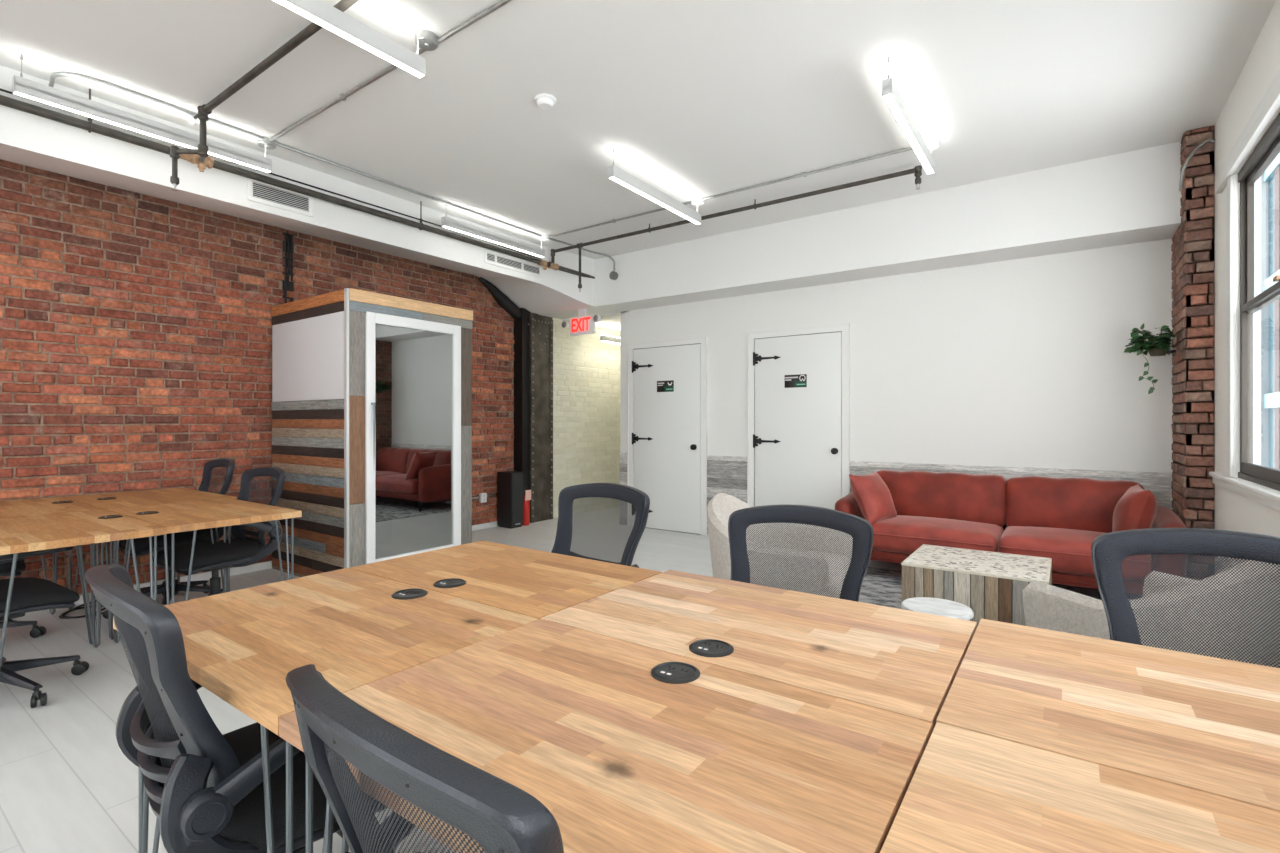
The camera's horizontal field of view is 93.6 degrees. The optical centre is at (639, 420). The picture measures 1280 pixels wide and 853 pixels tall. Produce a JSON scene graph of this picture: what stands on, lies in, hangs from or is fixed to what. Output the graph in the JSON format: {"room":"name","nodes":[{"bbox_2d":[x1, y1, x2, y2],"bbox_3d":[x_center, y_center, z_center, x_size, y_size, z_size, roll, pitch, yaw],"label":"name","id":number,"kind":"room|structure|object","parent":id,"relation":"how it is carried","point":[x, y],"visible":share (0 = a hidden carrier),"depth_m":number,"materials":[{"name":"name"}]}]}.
{"room":"open-plan office","nodes":[
{"label":"open-plan office","id":0,"kind":"room"},
{"bbox_2d":[0,159,513,593],"bbox_3d":[-4.000,-0.241,4.040,0.255,2.962,8.342,0,0,35],"label":"wall","id":1,"kind":"structure","parent":0,"point":[136,328],"depth_m":4.41,"materials":[{"name":"brick"}]},
{"bbox_2d":[28,521,497,612],"bbox_3d":[-3.909,1.211,3.964,0.032,0.058,8.320,0,0,35],"label":"baseboard","id":2,"kind":"structure","parent":1,"relation":"attached to","point":[263,565],"depth_m":4.83,"materials":[{"name":"white paint"}]},
{"bbox_2d":[0,65,534,281],"bbox_3d":[-3.727,-1.647,3.429,1.010,0.405,7.660,0,0,35],"label":"ceiling soffit","id":3,"kind":"structure","parent":1,"relation":"attached to","point":[27,139],"depth_m":4.06,"materials":[{"name":"white paint"}]},
{"bbox_2d":[484,249,541,277],"bbox_3d":[-1.256,-1.570,6.016,0.012,0.130,0.760,0,0,35],"label":"air vent","id":4,"kind":"object","parent":3,"relation":"attached to","point":[490,257],"visible":0.98,"depth_m":5.99,"materials":[{"name":"white metal"}]},
{"bbox_2d":[248,178,312,216],"bbox_3d":[-2.524,-1.577,4.236,0.012,0.163,0.430,0,0,35],"label":"air vent","id":5,"kind":"object","parent":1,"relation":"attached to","point":[260,192],"visible":0.88,"depth_m":4.22,"materials":[{"name":"white metal"}]},
{"bbox_2d":[282,232,293,303],"bbox_3d":[-3.036,-1.300,5.190,0.033,0.640,0.090,0,0,35],"label":"trim","id":6,"kind":"structure","parent":1,"relation":"attached to","point":[287,285],"depth_m":5.18,"materials":[{"name":"black metal"}]},
{"bbox_2d":[472,493,495,502],"bbox_3d":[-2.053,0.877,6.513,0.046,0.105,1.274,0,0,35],"label":"wall outlet","id":7,"kind":"object","parent":1,"relation":"attached to","point":[482,497],"visible":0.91,"depth_m":6.85,"materials":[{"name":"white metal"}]},
{"bbox_2d":[479,277,529,494],"bbox_3d":[-1.604,-0.196,7.094,0.155,2.871,0.706,0,0,35],"label":"trim","id":8,"kind":"structure","parent":1,"relation":"attached to","point":[520,315],"depth_m":7.25,"materials":[{"name":"black metal"}]},
{"bbox_2d":[474,243,594,313],"bbox_3d":[-1.216,-1.581,6.867,1.110,0.538,0.850,0,0,35],"label":"trim","id":9,"kind":"structure","parent":1,"relation":"attached to","point":[557,290],"depth_m":6.74,"materials":[{"name":"white paint"}]},
{"bbox_2d":[529,312,552,522],"bbox_3d":[-1.233,-0.040,7.472,0.080,2.560,0.380,0,0,35],"label":"column","id":10,"kind":"structure","parent":0,"point":[540,327],"depth_m":7.45,"materials":[{"name":"metal"}]},
{"bbox_2d":[0,507,1142,852],"bbox_3d":[-0.281,1.300,3.945,7.125,0.120,13.100,0,0,35],"label":"floor","id":11,"kind":"structure","parent":0,"point":[67,785],"depth_m":2.50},
{"bbox_2d":[0,560,45,637],"bbox_3d":[-3.670,0.753,3.224,0.650,0.974,0.692,0,0,41],"label":"office chair","id":12,"kind":"object","parent":11,"relation":"on","point":[5,569],"visible":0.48,"depth_m":3.35,"materials":[{"name":"black plastic"}]},
{"bbox_2d":[0,560,25,571],"bbox_3d":[-3.658,0.770,3.239,0.508,0.099,0.478,0,0,41],"label":"armrest","id":13,"kind":"object","parent":12,"relation":"on","point":[20,565],"depth_m":3.22,"materials":[{"name":"black plastic"}]},
{"bbox_2d":[0,546,88,707],"bbox_3d":[-2.912,0.763,2.683,0.650,0.954,0.692,0,0,31],"label":"office chair","id":14,"kind":"object","parent":11,"relation":"on","point":[29,594],"visible":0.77,"depth_m":2.67,"materials":[{"name":"black plastic"}]},
{"bbox_2d":[0,577,79,612],"bbox_3d":[-2.903,0.790,2.700,0.508,0.099,0.478,0,0,31],"label":"seat cushion","id":15,"kind":"object","parent":14,"relation":"on","point":[29,594],"depth_m":2.68,"materials":[{"name":"black fabric"}]},
{"bbox_2d":[0,497,101,644],"bbox_3d":[-3.545,0.860,3.371,0.959,0.752,0.603,0,0,35],"label":"desk","id":16,"kind":"object","parent":11,"relation":"on","point":[50,505],"visible":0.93,"depth_m":3.37,"materials":[{"name":"wood"},{"name":"steel"}]},
{"bbox_2d":[0,509,166,669],"bbox_3d":[-2.752,0.860,2.806,0.976,0.752,0.603,0,0,35],"label":"desk","id":17,"kind":"object","parent":11,"relation":"on","point":[49,531],"visible":0.89,"depth_m":2.76,"materials":[{"name":"wood"},{"name":"steel"}]},
{"bbox_2d":[59,551,124,618],"bbox_3d":[-3.594,0.883,3.957,0.253,0.729,0.399,0,0,-19],"label":"power cable","id":18,"kind":"object","parent":11,"relation":"on","point":[62,616],"visible":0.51,"depth_m":3.85,"materials":[{"name":"black plastic"}]},
{"bbox_2d":[61,487,236,639],"bbox_3d":[-3.177,0.860,3.889,0.959,0.752,0.649,0,0,35],"label":"desk","id":19,"kind":"object","parent":11,"relation":"on","point":[104,501],"visible":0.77,"depth_m":3.85,"materials":[{"name":"brown wood"}]},
{"bbox_2d":[103,458,235,618],"bbox_3d":[-3.145,0.753,4.032,0.650,0.974,0.692,0,0,38],"label":"office chair","id":20,"kind":"object","parent":11,"relation":"on","point":[141,545],"visible":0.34,"depth_m":4.02,"materials":[{"name":"black plastic"}]},
{"bbox_2d":[119,528,213,552],"bbox_3d":[-3.156,0.770,4.017,0.508,0.099,0.478,0,0,38],"label":"seat cushion","id":21,"kind":"object","parent":20,"relation":"on","point":[141,545],"depth_m":3.85,"materials":[{"name":"black fabric"}]},
{"bbox_2d":[105,498,301,642],"bbox_3d":[-2.407,0.860,3.308,0.956,0.752,0.601,0,0,35],"label":"desk","id":22,"kind":"object","parent":11,"relation":"on","point":[194,516],"visible":0.71,"depth_m":3.22,"materials":[{"name":"brown wood"}]},
{"bbox_2d":[153,467,285,595],"bbox_3d":[-2.627,0.773,3.725,0.650,0.934,0.692,0,0,32],"label":"office chair","id":23,"kind":"object","parent":11,"relation":"on","point":[240,552],"visible":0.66,"depth_m":3.71,"materials":[{"name":"black plastic"}]},
{"bbox_2d":[153,539,264,571],"bbox_3d":[-2.637,0.810,3.708,0.508,0.099,0.478,0,0,32],"label":"seat cushion","id":24,"kind":"object","parent":23,"relation":"on","point":[207,555],"depth_m":3.59,"materials":[{"name":"black fabric"}]},
{"bbox_2d":[84,564,419,852],"bbox_3d":[-0.791,0.763,1.371,0.650,0.954,0.692,0,0,42],"label":"office chair","id":25,"kind":"object","parent":11,"relation":"on","point":[204,786],"visible":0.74,"depth_m":1.09,"materials":[{"name":"black plastic"}]},
{"bbox_2d":[218,722,378,850],"bbox_3d":[-0.779,0.790,1.386,0.508,0.099,0.478,0,0,42],"label":"seat cushion","id":26,"kind":"object","parent":25,"relation":"on","point":[245,830],"depth_m":1.18,"materials":[{"name":"black fabric"}]},
{"bbox_2d":[113,568,538,852],"bbox_3d":[-0.789,0.860,1.502,0.892,0.752,0.602,0,0,35],"label":"desk","id":27,"kind":"object","parent":11,"relation":"on","point":[357,629],"visible":0.73,"depth_m":1.40,"materials":[{"name":"wood"},{"name":"steel"}]},
{"bbox_2d":[271,288,472,576],"bbox_3d":[-2.262,0.137,5.146,1.243,2.206,1.132,0,0,35],"label":"booth","id":28,"kind":"object","parent":11,"relation":"on","point":[371,403],"visible":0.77,"depth_m":4.71,"materials":[{"name":"grey"}]},
{"bbox_2d":[285,664,563,852],"bbox_3d":[-0.096,0.769,0.877,0.650,0.942,0.692,0,0,39],"label":"office chair","id":29,"kind":"object","parent":11,"relation":"on","point":[500,816],"visible":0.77,"depth_m":0.57,"materials":[{"name":"black plastic"}]},
{"bbox_2d":[349,541,661,618],"bbox_3d":[-0.451,0.860,1.981,0.883,0.752,0.560,0,0,35],"label":"desk","id":30,"kind":"object","parent":11,"relation":"on","point":[538,584],"visible":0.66,"depth_m":1.91,"materials":[{"name":"brown wood"}]},
{"bbox_2d":[497,471,522,528],"bbox_3d":[-1.518,0.917,7.049,0.246,0.645,0.190,0,0,35],"label":"speaker","id":31,"kind":"object","parent":11,"relation":"on","point":[509,483],"visible":1,"depth_m":6.97},
{"bbox_2d":[512,473,522,522],"bbox_3d":[-1.423,0.887,6.982,0.011,0.565,0.170,0,0,35],"label":"grille","id":32,"kind":"object","parent":31,"relation":"attached to","point":[517,478],"depth_m":6.98,"materials":[{"name":"grey fabric"}]},
{"bbox_2d":[522,490,530,525],"bbox_3d":[-1.375,1.022,7.150,0.108,0.436,0.135,0,0,35],"label":"fire extinguisher","id":33,"kind":"object","parent":11,"relation":"on","point":[527,493],"visible":0.85,"depth_m":7.12,"materials":[{"name":"red metal"}]},
{"bbox_2d":[551,483,649,567],"bbox_3d":[-0.333,0.753,2.317,0.650,0.974,0.692,0,0,39],"label":"office chair","id":34,"kind":"object","parent":11,"relation":"on","point":[638,498],"visible":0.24,"depth_m":2.55,"materials":[{"name":"black plastic"}]},
{"bbox_2d":[279,619,931,852],"bbox_3d":[-0.062,0.860,0.985,0.884,0.752,0.605,0,0,35],"label":"desk","id":35,"kind":"object","parent":11,"relation":"on","point":[629,747],"visible":0.91,"depth_m":0.93,"materials":[{"name":"brown wood"}]},
{"bbox_2d":[541,570,976,731],"bbox_3d":[0.287,0.860,1.481,0.887,0.752,0.595,0,0,35],"label":"desk","id":36,"kind":"object","parent":11,"relation":"on","point":[907,663],"visible":0.8,"depth_m":1.39,"materials":[{"name":"wood"},{"name":"steel"}]},
{"bbox_2d":[728,504,873,601],"bbox_3d":[0.388,0.767,1.816,0.650,0.946,0.692,0,0,32],"label":"office chair","id":37,"kind":"object","parent":11,"relation":"on","point":[860,530],"visible":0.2,"depth_m":2.06,"materials":[{"name":"black plastic"}]},
{"bbox_2d":[901,597,973,619],"bbox_3d":[1.183,0.990,2.398,0.260,0.500,0.260,0,0,35],"label":"side table","id":38,"kind":"object","parent":11,"relation":"on","point":[935,606],"visible":0.45,"depth_m":2.38,"materials":[{"name":"white stone"}]},
{"bbox_2d":[859,567,1101,608],"bbox_3d":[1.938,1.234,3.684,2.120,0.012,2.250,0,0,35],"label":"rug","id":39,"kind":"object","parent":11,"relation":"on","point":[882,587],"visible":0.02,"depth_m":4.41,"materials":[{"name":"grey fabric"}]},
{"bbox_2d":[707,493,852,597],"bbox_3d":[0.823,0.839,3.559,0.811,0.781,0.840,0,0,27],"label":"armchair","id":40,"kind":"object","parent":39,"relation":"on","point":[721,506],"visible":0.24,"depth_m":3.38,"materials":[{"name":"fabric"}]},
{"bbox_2d":[825,552,850,597],"bbox_3d":[0.899,0.893,3.520,0.640,0.230,0.620,0,0,27],"label":"seat cushion","id":41,"kind":"object","parent":40,"relation":"on","point":[825,552],"depth_m":3.29,"materials":[{"name":"fabric"}]},
{"bbox_2d":[901,544,1051,626],"bbox_3d":[2.034,1.034,3.621,0.725,0.388,0.665,0,0,35],"label":"coffee table","id":42,"kind":"object","parent":39,"relation":"on","point":[992,584],"visible":0.57,"depth_m":3.42,"materials":[{"name":"beige"}]},
{"bbox_2d":[835,470,1188,594],"bbox_3d":[2.656,0.823,4.543,2.163,0.810,0.917,0,0,35],"label":"sofa","id":43,"kind":"object","parent":39,"relation":"on","point":[1058,519],"visible":0.52,"depth_m":4.42,"materials":[{"name":"red fabric"}]},
{"bbox_2d":[849,472,896,524],"bbox_3d":[1.866,0.610,4.810,0.420,0.378,0.256,0,0,-41],"label":"throw pillow","id":44,"kind":"object","parent":43,"relation":"on","point":[874,499],"visible":0.98,"depth_m":4.71,"materials":[{"name":"fabric"}]},
{"bbox_2d":[872,515,1003,554],"bbox_3d":[2.252,0.895,4.682,0.967,0.260,0.664,0,0,35],"label":"seat cushion","id":45,"kind":"object","parent":43,"relation":"on","point":[901,534],"depth_m":4.48,"materials":[{"name":"fabric"}]},
{"bbox_2d":[877,470,1006,526],"bbox_3d":[2.438,0.623,4.941,0.991,0.409,0.293,0,0,35],"label":"cushion","id":46,"kind":"object","parent":43,"relation":"on","point":[945,495],"depth_m":4.78,"materials":[{"name":"red fabric"}]},
{"bbox_2d":[998,526,1150,580],"bbox_3d":[2.979,0.895,4.164,0.822,0.260,0.664,0,0,35],"label":"seat cushion","id":47,"kind":"object","parent":43,"relation":"on","point":[1069,547],"depth_m":3.98,"materials":[{"name":"fabric"}]},
{"bbox_2d":[1005,476,1144,532],"bbox_3d":[3.172,0.623,4.418,0.834,0.409,0.293,0,0,35],"label":"cushion","id":48,"kind":"object","parent":43,"relation":"on","point":[1085,504],"depth_m":4.35,"materials":[{"name":"red fabric"}]},
{"bbox_2d":[1112,484,1157,531],"bbox_3d":[3.168,0.620,3.857,0.217,0.408,0.421,0,0,32],"label":"throw pillow","id":49,"kind":"object","parent":43,"relation":"on","point":[1137,508],"visible":0.75,"depth_m":3.72,"materials":[{"name":"red fabric"}]},
{"bbox_2d":[1022,561,1279,667],"bbox_3d":[2.094,0.850,2.382,0.756,0.758,0.730,0,0,-15],"label":"armchair","id":50,"kind":"object","parent":39,"relation":"on","point":[1046,606],"visible":0.23,"depth_m":2.11,"materials":[{"name":"grey fabric"}]},
{"bbox_2d":[880,722,1279,852],"bbox_3d":[0.665,0.863,0.473,0.882,0.746,0.614,0,0,35],"label":"desk","id":51,"kind":"object","parent":11,"relation":"on","point":[968,791],"visible":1,"depth_m":0.76,"materials":[{"name":"wood"},{"name":"steel"}]},
{"bbox_2d":[936,619,1279,811],"bbox_3d":[1.026,0.863,0.982,0.884,0.746,0.622,0,0,35],"label":"desk","id":52,"kind":"object","parent":11,"relation":"on","point":[1211,725],"visible":0.8,"depth_m":1.03,"materials":[{"name":"brown wood"}]},
{"bbox_2d":[1091,528,1279,667],"bbox_3d":[1.225,0.753,1.195,0.650,0.974,0.692,0,0,33],"label":"office chair","id":53,"kind":"object","parent":11,"relation":"on","point":[1108,550],"visible":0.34,"depth_m":1.47,"materials":[{"name":"black plastic"}]},
{"bbox_2d":[553,318,619,518],"bbox_3d":[-0.126,-0.060,9.150,0.176,2.600,3.642,0,0,35],"label":"wall","id":54,"kind":"structure","parent":0,"point":[586,369],"depth_m":8.14,"materials":[{"name":"beige brick"}]},
{"bbox_2d":[561,311,628,331],"bbox_3d":[0.350,-1.335,8.978,1.350,0.090,3.570,0,0,35],"label":"ceiling","id":55,"kind":"structure","parent":0,"point":[610,321],"depth_m":7.79,"materials":[{"name":"white paint"}]},
{"bbox_2d":[600,335,619,344],"bbox_3d":[-0.155,-1.169,8.399,0.060,0.242,1.200,0,0,35],"label":"lamp","id":56,"kind":"object","parent":55,"relation":"hanging from","point":[603,338],"visible":0.47,"depth_m":8.01,"materials":[{"name":"white metal"}]},
{"bbox_2d":[0,0,1275,258],"bbox_3d":[-1.223,-1.900,2.363,6.825,0.100,9.430,0,0,35],"label":"ceiling","id":57,"kind":"structure","parent":0,"point":[691,98],"depth_m":3.35,"materials":[{"name":"white paint"}]},
{"bbox_2d":[12,54,271,172],"bbox_3d":[-2.791,-1.748,3.493,0.046,0.205,1.190,0,0,35],"label":"pendant lamp","id":58,"kind":"object","parent":57,"relation":"hanging from","point":[23,87],"visible":0.93,"depth_m":3.36,"materials":[{"name":"silver metal"}]},
{"bbox_2d":[14,92,270,172],"bbox_3d":[-2.791,-1.649,3.493,0.038,0.007,1.182,0,0,35],"label":"diffuser","id":59,"kind":"object","parent":58,"relation":"attached to","point":[35,96],"depth_m":3.39,"materials":[{"name":"white plastic"}]},
{"bbox_2d":[272,0,425,78],"bbox_3d":[-1.384,-1.748,2.392,0.046,0.205,1.190,0,0,35],"label":"pendant lamp","id":60,"kind":"object","parent":57,"relation":"hanging from","point":[321,13],"visible":1,"depth_m":2.60,"materials":[{"name":"white metal"}]},
{"bbox_2d":[0,0,921,291],"bbox_3d":[-1.396,-1.585,2.290,4.021,0.530,8.510,0,0,35],"label":"pipe","id":61,"kind":"object","parent":57,"relation":"attached to","point":[199,156],"visible":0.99,"depth_m":3.77,"materials":[{"name":"black metal"}]},
{"bbox_2d":[0,88,540,258],"bbox_3d":[-3.272,-1.698,3.130,0.055,0.048,7.701,0,0,35],"label":"cable","id":62,"kind":"object","parent":61,"relation":"on","point":[3,90],"visible":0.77,"depth_m":4.46,"materials":[{"name":"black plastic"}]},
{"bbox_2d":[441,204,544,257],"bbox_3d":[-1.317,-1.748,5.561,0.046,0.205,1.190,0,0,35],"label":"pendant lamp","id":63,"kind":"object","parent":57,"relation":"hanging from","point":[446,222],"visible":0.97,"depth_m":5.47,"materials":[{"name":"white metal"}]},
{"bbox_2d":[443,226,542,256],"bbox_3d":[-1.317,-1.649,5.561,0.038,0.007,1.182,0,0,35],"label":"diffuser","id":64,"kind":"object","parent":63,"relation":"attached to","point":[460,229],"depth_m":5.51,"materials":[{"name":"white plastic"}]},
{"bbox_2d":[48,0,938,279],"bbox_3d":[-0.178,-1.712,3.869,4.271,0.276,4.525,0,0,35],"label":"conduit","id":65,"kind":"object","parent":57,"relation":"attached to","point":[428,40],"visible":0.96,"depth_m":3.89,"materials":[{"name":"white metal"}]},
{"bbox_2d":[534,93,555,109],"bbox_3d":[-0.545,-1.829,3.458,0.124,0.043,0.124,0,0,35],"label":"smoke detector","id":66,"kind":"object","parent":57,"relation":"attached to","point":[544,101],"visible":1,"depth_m":3.43,"materials":[{"name":"white plastic"}]},
{"bbox_2d":[608,148,700,224],"bbox_3d":[0.148,-1.748,4.542,0.046,0.205,1.190,0,0,35],"label":"pendant lamp","id":67,"kind":"object","parent":57,"relation":"hanging from","point":[615,173],"visible":1,"depth_m":4.43,"materials":[{"name":"white metal"}]},
{"bbox_2d":[610,177,699,223],"bbox_3d":[0.148,-1.649,4.542,0.038,0.007,1.182,0,0,35],"label":"diffuser","id":68,"kind":"object","parent":67,"relation":"attached to","point":[622,181],"depth_m":4.48,"materials":[{"name":"white plastic"}]},
{"bbox_2d":[538,141,1181,318],"bbox_3d":[1.194,-1.580,5.927,6.625,0.540,0.420,0,0,35],"label":"beam","id":69,"kind":"structure","parent":57,"relation":"attached to","point":[1131,197],"depth_m":4.90,"materials":[{"name":"white paint"}]},
{"bbox_2d":[561,309,601,335],"bbox_3d":[-0.685,-1.160,7.035,0.578,0.300,0.079,0,0,35],"label":"exit sign","id":70,"kind":"object","parent":69,"relation":"attached to","point":[583,324],"visible":1,"depth_m":7.02,"materials":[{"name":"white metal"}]},
{"bbox_2d":[882,56,934,173],"bbox_3d":[1.590,-1.748,3.515,0.046,0.205,1.190,0,0,35],"label":"pendant lamp","id":71,"kind":"object","parent":57,"relation":"hanging from","point":[891,94],"visible":0.96,"depth_m":3.35,"materials":[{"name":"white metal"}]},
{"bbox_2d":[883,94,933,173],"bbox_3d":[1.590,-1.649,3.515,0.038,0.007,1.182,0,0,35],"label":"diffuser","id":72,"kind":"object","parent":71,"relation":"attached to","point":[891,100],"depth_m":3.42,"materials":[{"name":"white plastic"}]},
{"bbox_2d":[620,239,1172,509],"bbox_3d":[1.912,-0.305,5.747,5.185,3.090,0.120,0,0,35],"label":"wall","id":73,"kind":"structure","parent":0,"point":[1022,362],"depth_m":4.99,"materials":[{"name":"white paint"}]},
{"bbox_2d":[619,452,626,524],"bbox_3d":[-0.184,0.805,7.156,0.144,0.867,0.022,0,0,35],"label":"trim","id":74,"kind":"structure","parent":73,"relation":"attached to","point":[623,455],"depth_m":7.16,"materials":[{"name":"grey wood"}]},
{"bbox_2d":[627,336,707,535],"bbox_3d":[0.281,0.161,6.794,1.059,2.158,0.069,0,0,35],"label":"door","id":75,"kind":"structure","parent":73,"relation":"in","point":[667,432],"depth_m":6.77,"materials":[{"name":"white wood"}]},
{"bbox_2d":[657,380,673,391],"bbox_3d":[0.285,-0.393,6.803,0.224,0.126,0.007,0,0,35],"label":"door sign","id":76,"kind":"object","parent":75,"relation":"attached to","point":[662,386],"visible":1,"depth_m":6.80,"materials":[{"name":"black plastic"}]},
{"bbox_2d":[707,455,746,535],"bbox_3d":[0.924,0.805,6.367,0.500,0.867,0.022,0,0,35],"label":"trim","id":77,"kind":"structure","parent":73,"relation":"attached to","point":[736,477],"depth_m":6.36,"materials":[{"name":"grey wood"}]},
{"bbox_2d":[747,323,849,524],"bbox_3d":[1.528,0.161,5.905,1.036,2.158,0.069,0,0,35],"label":"door","id":78,"kind":"structure","parent":73,"relation":"in","point":[798,438],"depth_m":5.90,"materials":[{"name":"white wood"}]},
{"bbox_2d":[785,374,806,387],"bbox_3d":[1.529,-0.393,5.915,0.224,0.126,0.011,0,0,35],"label":"door sign","id":79,"kind":"object","parent":78,"relation":"attached to","point":[791,381],"visible":1,"depth_m":5.91,"materials":[{"name":"black plastic"}]},
{"bbox_2d":[850,461,1170,508],"bbox_3d":[2.882,0.805,4.971,2.270,0.867,0.022,0,0,35],"label":"trim","id":80,"kind":"structure","parent":73,"relation":"attached to","point":[1159,482],"depth_m":4.77,"materials":[{"name":"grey wood"}]},
{"bbox_2d":[1123,323,1175,393],"bbox_3d":[3.515,-0.428,4.153,0.279,0.491,0.304,0,0,35],"label":"potted plant","id":81,"kind":"object","parent":73,"relation":"attached to","point":[1161,347],"visible":1,"depth_m":4.11,"materials":[{"name":"green plant"}]},
{"bbox_2d":[1171,125,1214,579],"bbox_3d":[3.701,-0.306,4.034,0.148,3.091,0.598,0,0,35],"label":"pillar","id":82,"kind":"structure","parent":0,"point":[1193,245],"depth_m":3.81,"materials":[{"name":"brick"}]},
{"bbox_2d":[1179,139,1214,190],"bbox_3d":[3.517,-1.615,3.798,0.166,0.280,0.065,0,0,35],"label":"cable","id":83,"kind":"object","parent":82,"relation":"attached to","point":[1209,140],"visible":1,"depth_m":3.80,"materials":[{"name":"white plastic"}]},
{"bbox_2d":[1215,0,1279,574],"bbox_3d":[1.369,-0.305,0.578,0.070,3.090,8.930,0,0,35],"label":"wall","id":84,"kind":"structure","parent":0,"point":[1234,511],"depth_m":3.31,"materials":[{"name":"white paint"}]},
{"bbox_2d":[1209,70,1279,511],"bbox_3d":[2.961,-0.547,2.821,0.129,1.865,2.170,0,0,35],"label":"window","id":85,"kind":"structure","parent":84,"relation":"in","point":[1266,151],"depth_m":3.25,"materials":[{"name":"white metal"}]},
{"label":"outside","id":86,"kind":"structure","parent":0,"visible":0},
{"bbox_2d":[1253,153,1279,469],"bbox_3d":[20.447,-7.260,17.970,3.550,35.000,35.000,0,0,35],"label":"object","id":87,"kind":"structure","parent":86,"point":[1266,321],"depth_m":16.97,"materials":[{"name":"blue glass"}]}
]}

